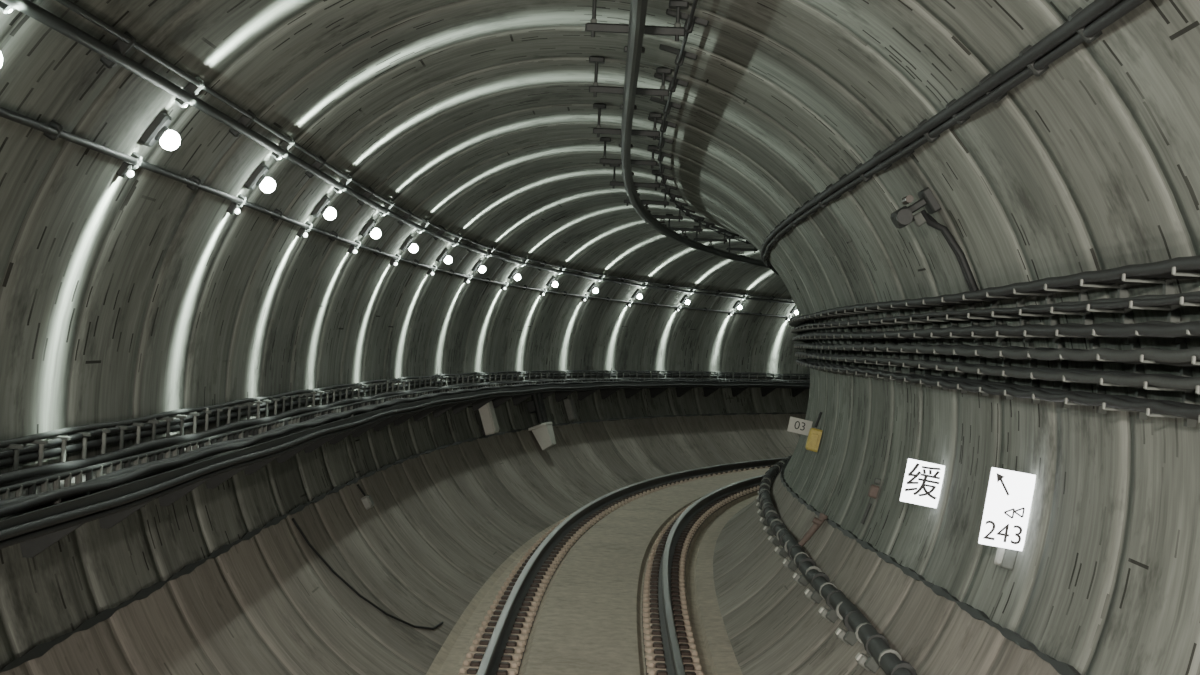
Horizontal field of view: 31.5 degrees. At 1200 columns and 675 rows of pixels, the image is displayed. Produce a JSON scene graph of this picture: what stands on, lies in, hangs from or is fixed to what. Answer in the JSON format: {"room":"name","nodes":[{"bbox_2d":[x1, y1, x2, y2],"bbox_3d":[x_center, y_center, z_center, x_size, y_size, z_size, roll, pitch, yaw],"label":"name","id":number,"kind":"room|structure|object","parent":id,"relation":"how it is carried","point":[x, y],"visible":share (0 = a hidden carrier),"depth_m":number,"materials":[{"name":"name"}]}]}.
{"room":"underground passage","nodes":[
{"label":"underground passage","id":0,"kind":"room"},
{"bbox_2d":[0,414,805,674],"bbox_3d":[4.971,2.597,33.723,16.774,1.353,83.176,3,0,22],"label":"wall","id":1,"kind":"structure","parent":0,"point":[440,523],"depth_m":20.88,"materials":[{"name":"concrete"}]},
{"bbox_2d":[357,484,373,509],"bbox_3d":[-2.490,1.694,22.677,0.176,0.271,0.228,3,0,4],"label":"box","id":2,"kind":"object","parent":1,"relation":"attached to","point":[367,500],"visible":1,"depth_m":22.58,"materials":[{"name":"metal"}]},
{"bbox_2d":[292,518,442,629],"bbox_3d":[-1.971,2.190,19.579,0.299,1.200,2.862,3,0,24],"label":"cable","id":3,"kind":"object","parent":1,"relation":"on","point":[293,519],"visible":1,"depth_m":19.06,"materials":[{"name":"rubber"}]},
{"bbox_2d":[0,412,1081,674],"bbox_3d":[6.160,1.963,33.014,18.849,0.375,83.074,3,0,20],"label":"trim","id":4,"kind":"structure","parent":1,"relation":"attached to","point":[1062,668],"depth_m":13.83,"materials":[{"name":"metal"}]},
{"bbox_2d":[526,392,555,449],"bbox_3d":[-1.038,1.467,37.702,0.504,1.040,0.560,3,0,10],"label":"equipment box","id":5,"kind":"object","parent":1,"relation":"attached to","point":[544,433],"visible":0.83,"depth_m":37.50,"materials":[{"name":"metal"}]},
{"bbox_2d":[70,0,1123,298],"bbox_3d":[6.410,-1.366,33.048,18.274,0.932,82.509,3,0,21],"label":"ceiling","id":6,"kind":"structure","parent":0,"point":[477,119],"depth_m":15.58,"materials":[{"name":"concrete"}]},
{"bbox_2d":[585,0,766,267],"bbox_3d":[6.333,-1.581,32.037,14.917,0.513,79.955,3,0,21],"label":"rail","id":7,"kind":"object","parent":6,"relation":"hanging from","point":[636,29],"visible":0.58,"depth_m":17.65,"materials":[{"name":"metal"}]},
{"bbox_2d":[647,0,751,244],"bbox_3d":[6.613,-1.695,31.749,14.548,0.153,79.499,3,0,21],"label":"ground wire","id":8,"kind":"object","parent":6,"relation":"attached to","point":[690,20],"visible":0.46,"depth_m":18.47,"materials":[{"name":"metal"}]},
{"bbox_2d":[426,468,768,674],"bbox_3d":[6.182,3.144,32.451,16.855,0.250,81.499,3,0,20],"label":"floor","id":9,"kind":"structure","parent":0,"point":[588,621],"depth_m":22.37,"materials":[{"name":"concrete"}]},
{"bbox_2d":[458,465,772,674],"bbox_3d":[5.649,3.006,32.682,15.377,0.084,81.215,3,0,21],"label":"rail fastening","id":10,"kind":"object","parent":9,"relation":"on","point":[510,664],"visible":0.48,"depth_m":21.98,"materials":[{"name":"metal"}]},
{"bbox_2d":[476,457,786,674],"bbox_3d":[5.652,2.925,32.633,15.116,0.165,81.037,3,0,21],"label":"rail","id":11,"kind":"object","parent":10,"relation":"on","point":[491,659],"visible":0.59,"depth_m":26.68,"materials":[{"name":"metal"}]},
{"bbox_2d":[642,484,759,674],"bbox_3d":[6.697,3.059,31.651,14.814,0.084,79.540,3,0,21],"label":"rail fastening","id":12,"kind":"object","parent":9,"relation":"on","point":[655,664],"visible":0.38,"depth_m":22.34,"materials":[{"name":"metal"}]},
{"bbox_2d":[658,474,764,674],"bbox_3d":[6.700,2.977,31.601,14.554,0.165,79.363,3,0,21],"label":"rail","id":13,"kind":"object","parent":12,"relation":"on","point":[673,659],"visible":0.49,"depth_m":23.93,"materials":[{"name":"metal"}]},
{"bbox_2d":[0,0,1199,674],"bbox_3d":[6.781,0.665,33.179,21.070,3.111,83.484,3,0,22],"label":"wall","id":14,"kind":"structure","parent":0,"point":[140,295],"depth_m":12.67,"materials":[{"name":"concrete"}]},
{"bbox_2d":[116,162,133,177],"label":"wall lamp","id":15,"kind":"object","parent":14,"relation":"attached to","point":[125,169],"depth_m":11.16,"materials":[{"name":"metal"}]},
{"bbox_2d":[139,111,179,150],"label":"wall lamp","id":16,"kind":"object","parent":14,"relation":"attached to","point":[162,134],"depth_m":11.19,"materials":[{"name":"metal"}]},
{"bbox_2d":[227,202,239,213],"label":"wall lamp","id":17,"kind":"object","parent":14,"relation":"attached to","point":[233,208],"depth_m":14.41,"materials":[{"name":"metal"}]},
{"bbox_2d":[244,163,275,192],"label":"wall lamp","id":18,"kind":"object","parent":14,"relation":"attached to","point":[267,184],"depth_m":14.45,"materials":[{"name":"metal"}]},
{"bbox_2d":[296,227,307,237],"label":"wall lamp","id":19,"kind":"object","parent":14,"relation":"attached to","point":[302,232],"depth_m":17.68,"materials":[{"name":"metal"}]},
{"bbox_2d":[311,195,335,219],"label":"wall lamp","id":20,"kind":"object","parent":14,"relation":"attached to","point":[329,213],"depth_m":17.72,"materials":[{"name":"metal"}]},
{"bbox_2d":[360,218,380,238],"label":"wall lamp","id":21,"kind":"object","parent":14,"relation":"attached to","point":[375,233],"depth_m":21.01,"materials":[{"name":"metal"}]},
{"bbox_2d":[0,0,794,318],"bbox_3d":[4.665,-0.759,33.684,15.731,0.508,82.773,3,0,22],"label":"conduit","id":22,"kind":"object","parent":14,"relation":"attached to","point":[114,55],"visible":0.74,"depth_m":12.84,"materials":[{"name":"metal"}]},
{"bbox_2d":[0,370,809,557],"bbox_3d":[4.500,1.183,33.973,16.211,0.602,83.341,3,0,22],"label":"shelf","id":23,"kind":"object","parent":14,"relation":"attached to","point":[40,505],"visible":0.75,"depth_m":14.66,"materials":[{"name":"metal"}]},
{"bbox_2d":[400,235,417,252],"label":"wall lamp","id":24,"kind":"object","parent":14,"relation":"attached to","point":[413,248],"depth_m":24.32,"materials":[{"name":"metal"}]},
{"bbox_2d":[436,248,451,263],"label":"wall lamp","id":25,"kind":"object","parent":14,"relation":"attached to","point":[447,259],"depth_m":27.63,"materials":[{"name":"metal"}]},
{"bbox_2d":[471,259,485,272],"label":"wall lamp","id":26,"kind":"object","parent":14,"relation":"attached to","point":[482,269],"depth_m":30.96,"materials":[{"name":"metal"}]},
{"bbox_2d":[479,401,498,435],"bbox_3d":[-1.817,1.279,33.921,0.414,0.607,0.436,3,0,4],"label":"equipment box","id":27,"kind":"object","parent":14,"relation":"attached to","point":[487,413],"visible":0.92,"depth_m":33.72,"materials":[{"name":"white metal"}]},
{"bbox_2d":[508,268,520,280],"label":"wall lamp","id":28,"kind":"object","parent":14,"relation":"attached to","point":[513,274],"depth_m":34.30,"materials":[{"name":"metal"}]},
{"bbox_2d":[546,276,557,286],"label":"wall lamp","id":29,"kind":"object","parent":14,"relation":"attached to","point":[551,282],"depth_m":37.63,"materials":[{"name":"metal"}]},
{"bbox_2d":[563,397,576,420],"bbox_3d":[-0.588,1.339,40.892,0.277,0.509,0.220,3,0,14],"label":"box","id":30,"kind":"object","parent":14,"relation":"attached to","point":[569,407],"visible":0.79,"depth_m":40.79,"materials":[{"name":"metal"}]},
{"bbox_2d":[787,417,812,435],"bbox_3d":[2.528,1.121,26.893,0.325,0.236,0.053,3,0,2],"label":"board","id":31,"kind":"object","parent":14,"relation":"attached to","point":[796,425],"visible":1,"depth_m":26.87,"materials":[{"name":"white plastic"}]},
{"bbox_2d":[805,412,822,451],"bbox_3d":[2.465,1.084,24.517,0.187,0.467,0.163,3,0,4],"label":"junction box","id":32,"kind":"object","parent":14,"relation":"attached to","point":[814,436],"visible":1,"depth_m":24.46,"materials":[{"name":"yellow paint"}]},
{"bbox_2d":[861,503,871,523],"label":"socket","id":33,"kind":"object","parent":14,"relation":"attached to","point":[869,504],"depth_m":18.19,"materials":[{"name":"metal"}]},
{"bbox_2d":[868,478,880,498],"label":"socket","id":34,"kind":"object","parent":14,"relation":"attached to","point":[873,491],"depth_m":18.16,"materials":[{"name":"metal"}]},
{"bbox_2d":[900,459,944,507],"bbox_3d":[2.304,1.042,15.225,0.313,0.346,0.056,3,0,-1],"label":"sign","id":35,"kind":"object","parent":14,"relation":"attached to","point":[922,483],"visible":1,"depth_m":15.21,"materials":[{"name":"metal"}]},
{"bbox_2d":[890,187,978,290],"bbox_3d":[2.085,-0.615,13.347,0.550,0.646,0.372,3,0,-5],"label":"camera","id":36,"kind":"object","parent":14,"relation":"attached to","point":[903,216],"visible":0.97,"depth_m":13.30,"materials":[{"name":"metal"}]},
{"bbox_2d":[760,0,1155,274],"bbox_3d":[13.542,-0.560,28.471,22.767,0.137,75.012,3,0,4],"label":"cable","id":37,"kind":"object","parent":14,"relation":"attached to","point":[1080,21],"depth_m":10.09,"materials":[{"name":"black rubber"}]},
{"bbox_2d":[788,255,1199,426],"bbox_3d":[5.864,0.233,27.942,9.234,0.655,72.557,3,0,15],"label":"cables","id":38,"kind":"object","parent":14,"relation":"attached to","point":[1179,267],"visible":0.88,"depth_m":11.18,"materials":[{"name":"rubber"}]},
{"bbox_2d":[993,547,1017,570],"bbox_3d":[2.325,1.260,12.210,0.133,0.150,0.040,3,0,0],"label":"bracket","id":39,"kind":"object","parent":14,"relation":"attached to","point":[1004,557],"visible":0.92,"depth_m":12.19,"materials":[{"name":"metal"}]},
{"bbox_2d":[978,467,1035,550],"bbox_3d":[2.315,0.977,12.122,0.308,0.468,0.055,3,0,-1],"label":"marker sign","id":40,"kind":"object","parent":14,"relation":"attached to","point":[1009,496],"visible":1,"depth_m":12.10,"materials":[{"name":"white enamel"},{"name":"ink"}]},
{"bbox_2d":[713,473,1060,674],"bbox_3d":[7.404,2.621,31.296,15.396,1.504,79.213,3,0,20],"label":"wall","id":41,"kind":"structure","parent":0,"point":[771,625],"depth_m":17.21,"materials":[{"name":"concrete"}]},
{"bbox_2d":[756,455,916,674],"bbox_3d":[5.402,2.314,28.096,9.133,0.279,72.727,3,0,15],"label":"pipe","id":42,"kind":"object","parent":41,"relation":"attached to","point":[876,645],"visible":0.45,"depth_m":16.94,"materials":[{"name":"metal"}]},
{"bbox_2d":[798,512,827,546],"bbox_3d":[2.057,1.859,20.566,0.282,0.346,0.141,3,0,4],"label":"valve","id":43,"kind":"object","parent":42,"relation":"attached to","point":[817,522],"visible":1,"depth_m":20.56,"materials":[{"name":"red metal"}]}
]}

